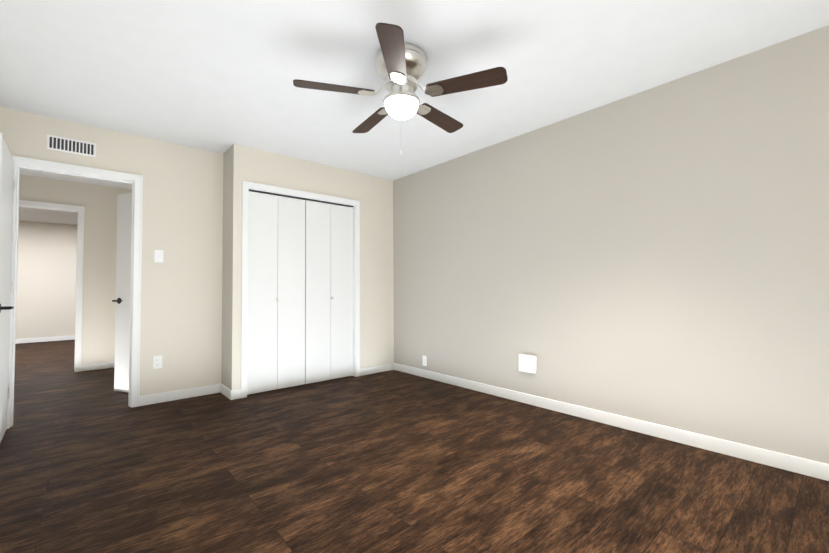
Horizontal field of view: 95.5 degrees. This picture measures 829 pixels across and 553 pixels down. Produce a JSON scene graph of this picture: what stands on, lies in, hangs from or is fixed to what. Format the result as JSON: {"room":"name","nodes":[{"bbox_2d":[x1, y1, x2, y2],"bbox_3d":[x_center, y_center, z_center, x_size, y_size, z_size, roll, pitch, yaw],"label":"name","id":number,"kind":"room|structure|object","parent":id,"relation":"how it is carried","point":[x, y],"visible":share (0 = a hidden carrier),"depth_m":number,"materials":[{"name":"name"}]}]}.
{"room":"empty bedroom","nodes":[
{"label":"empty bedroom","id":0,"kind":"room"},
{"bbox_2d":[15,221,76,338],"bbox_3d":[-7.399,0.118,7.955,5.600,2.440,0.120,1,-2,-41],"label":"wall","id":1,"kind":"structure","parent":0,"point":[46,282],"depth_m":7.73,"materials":[{"name":"beige paint"}]},
{"bbox_2d":[15,335,74,343],"bbox_3d":[-7.347,1.292,7.868,5.600,0.088,0.015,1,-2,-41],"label":"baseboard","id":2,"kind":"structure","parent":1,"relation":"attached to","point":[43,339],"depth_m":7.67,"materials":[{"name":"white wood"}]},
{"bbox_2d":[19,174,131,363],"bbox_3d":[-4.569,-0.003,4.720,5.600,2.440,0.120,1,-2,-41],"label":"wall","id":3,"kind":"structure","parent":0,"point":[98,203],"depth_m":4.96,"materials":[{"name":"beige paint"}]},
{"bbox_2d":[19,200,84,371],"bbox_3d":[-4.601,0.150,4.673,0.727,2.131,0.139,1,-2,-41],"label":"door frame","id":4,"kind":"structure","parent":3,"relation":"attached to","point":[79,292],"depth_m":4.83,"materials":[{"name":"white wood"}]},
{"bbox_2d":[81,361,114,370],"bbox_3d":[-4.049,1.180,5.040,0.619,0.088,0.015,1,-2,-41],"label":"baseboard","id":5,"kind":"structure","parent":3,"relation":"attached to","point":[97,366],"depth_m":4.93,"materials":[{"name":"white wood"}]},
{"bbox_2d":[0,107,222,395],"bbox_3d":[-2.732,-0.062,3.264,1.929,2.440,0.120,1,-2,-41],"label":"wall","id":6,"kind":"structure","parent":0,"point":[181,284],"depth_m":3.56,"materials":[{"name":"beige paint"}]},
{"bbox_2d":[0,132,14,442],"bbox_3d":[-2.830,0.120,2.584,0.162,2.020,0.737,1,-2,-41],"label":"bedroom door","id":7,"kind":"structure","parent":6,"relation":"in","point":[7,185],"depth_m":2.60,"materials":[{"name":"white paint"}]},
{"bbox_2d":[46,134,95,156],"bbox_3d":[-2.840,-1.082,3.123,0.304,0.116,0.008,1,-2,-41],"label":"air vent","id":8,"kind":"object","parent":6,"relation":"in","point":[62,144],"visible":1,"depth_m":3.12,"materials":[{"name":"white metal"}]},
{"bbox_2d":[7,155,142,428],"bbox_3d":[-2.828,0.116,3.161,0.853,2.079,0.139,1,-2,-41],"label":"door frame","id":9,"kind":"structure","parent":6,"relation":"attached to","point":[136,321],"depth_m":3.31,"materials":[{"name":"white wood"}]},
{"bbox_2d":[112,192,131,392],"bbox_3d":[-2.762,0.152,3.767,0.393,2.030,0.668,1,-2,-41],"label":"hall door","id":10,"kind":"structure","parent":6,"relation":"in","point":[122,300],"depth_m":3.85,"materials":[{"name":"white paint"}]},
{"bbox_2d":[153,355,161,368],"bbox_3d":[-2.365,0.789,3.469,0.070,0.115,0.007,1,-2,-41],"label":"outlet","id":11,"kind":"object","parent":6,"relation":"attached to","point":[157,361],"visible":1,"depth_m":3.46,"materials":[{"name":"white plastic"}]},
{"bbox_2d":[154,250,162,262],"bbox_3d":[-2.371,-0.189,3.493,0.070,0.115,0.019,1,-2,-41],"label":"toggle light switch","id":12,"kind":"object","parent":6,"relation":"attached to","point":[158,255],"visible":1,"depth_m":3.49,"materials":[{"name":"white plastic"}]},
{"bbox_2d":[139,384,218,405],"bbox_3d":[-2.208,1.122,3.588,0.676,0.088,0.015,1,-2,-41],"label":"baseboard","id":13,"kind":"structure","parent":6,"relation":"attached to","point":[210,389],"depth_m":3.56,"materials":[{"name":"white wood"}]},
{"bbox_2d":[221,144,233,389],"bbox_3d":[-1.850,-0.051,3.797,0.100,2.440,0.478,1,-2,-41],"label":"wall","id":14,"kind":"structure","parent":0,"point":[227,261],"depth_m":3.71,"materials":[{"name":"beige paint"}]},
{"bbox_2d":[219,383,234,399],"bbox_3d":[-1.825,1.121,3.665,0.023,0.088,0.337,1,-2,-41],"label":"baseboard","id":15,"kind":"structure","parent":14,"relation":"attached to","point":[230,394],"depth_m":3.61,"materials":[{"name":"white wood"}]},
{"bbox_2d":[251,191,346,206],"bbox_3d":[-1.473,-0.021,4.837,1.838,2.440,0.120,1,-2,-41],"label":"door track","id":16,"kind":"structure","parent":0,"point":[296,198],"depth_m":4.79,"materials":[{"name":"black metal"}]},
{"bbox_2d":[232,144,393,389],"bbox_3d":[-1.033,-0.042,4.259,1.938,2.440,0.100,1,-2,-41],"label":"wall","id":17,"kind":"structure","parent":0,"point":[373,195],"depth_m":4.53,"materials":[{"name":"beige paint"}]},
{"bbox_2d":[247,191,304,394],"bbox_3d":[-1.413,0.153,3.891,0.601,2.031,0.063,1,-2,-41],"label":"bifold closet door","id":18,"kind":"structure","parent":17,"relation":"in","point":[276,296],"depth_m":3.88,"materials":[{"name":"white paint"}]},
{"bbox_2d":[241,181,359,397],"bbox_3d":[-1.198,0.149,4.108,1.254,2.050,0.100,1,-2,-41],"label":"door frame","id":19,"kind":"structure","parent":17,"relation":"attached to","point":[354,346],"depth_m":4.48,"materials":[{"name":"white wood"}]},
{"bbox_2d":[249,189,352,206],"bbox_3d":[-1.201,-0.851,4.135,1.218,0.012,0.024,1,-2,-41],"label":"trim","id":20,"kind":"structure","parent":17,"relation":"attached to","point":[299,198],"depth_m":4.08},
{"bbox_2d":[305,200,353,383],"bbox_3d":[-0.954,0.162,4.292,0.601,2.031,0.063,1,-2,-41],"label":"bifold closet door","id":21,"kind":"structure","parent":17,"relation":"in","point":[329,352],"depth_m":4.27,"materials":[{"name":"white paint"}]},
{"bbox_2d":[360,363,394,375],"bbox_3d":[-0.468,1.143,4.634,0.482,0.088,0.012,1,-2,-41],"label":"baseboard","id":22,"kind":"structure","parent":17,"relation":"attached to","point":[391,366],"depth_m":4.64,"materials":[{"name":"white wood"}]},
{"bbox_2d":[0,340,828,552],"bbox_3d":[-3.088,1.206,3.398,6.728,0.080,12.950,1,-2,-41],"label":"floor","id":23,"kind":"structure","parent":0,"point":[390,461],"depth_m":2.05,"materials":[{"name":"brown wood"}]},
{"bbox_2d":[0,0,828,224],"bbox_3d":[-3.106,-1.313,3.477,6.728,0.080,12.950,1,-2,-41],"label":"ceiling","id":24,"kind":"structure","parent":0,"point":[218,76],"depth_m":2.33,"materials":[{"name":"white paint"}]},
{"bbox_2d":[293,23,507,153],"bbox_3d":[-0.078,-1.012,2.314,1.199,0.636,1.196,1,-2,-41],"label":"ceiling fan","id":25,"kind":"object","parent":24,"relation":"hanging from","point":[401,66],"visible":1,"depth_m":2.18,"materials":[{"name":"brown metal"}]},
{"bbox_2d":[393,25,828,463],"bbox_3d":[1.328,-0.094,3.123,0.120,2.440,6.390,1,-2,-41],"label":"wall","id":26,"kind":"structure","parent":0,"point":[659,254],"depth_m":2.63,"materials":[{"name":"beige paint"}]},
{"bbox_2d":[422,356,426,365],"bbox_3d":[0.116,0.983,4.388,0.007,0.115,0.070,1,-2,-41],"label":"duplex electrical outlet","id":27,"kind":"object","parent":26,"relation":"attached to","point":[424,360],"visible":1,"depth_m":4.38,"materials":[{"name":"white plastic"}]},
{"bbox_2d":[519,354,536,373],"bbox_3d":[1.009,0.774,3.350,0.035,0.152,0.168,1,-2,-41],"label":"electrical outlet box","id":28,"kind":"object","parent":26,"relation":"attached to","point":[528,363],"visible":0.98,"depth_m":3.33,"materials":[{"name":"white plastic"}]},
{"bbox_2d":[395,363,828,480],"bbox_3d":[1.521,1.070,2.772,0.015,0.088,5.435,1,-2,-41],"label":"baseboard","id":29,"kind":"structure","parent":26,"relation":"attached to","point":[808,467],"depth_m":2.60,"materials":[{"name":"white wood"}]}
]}

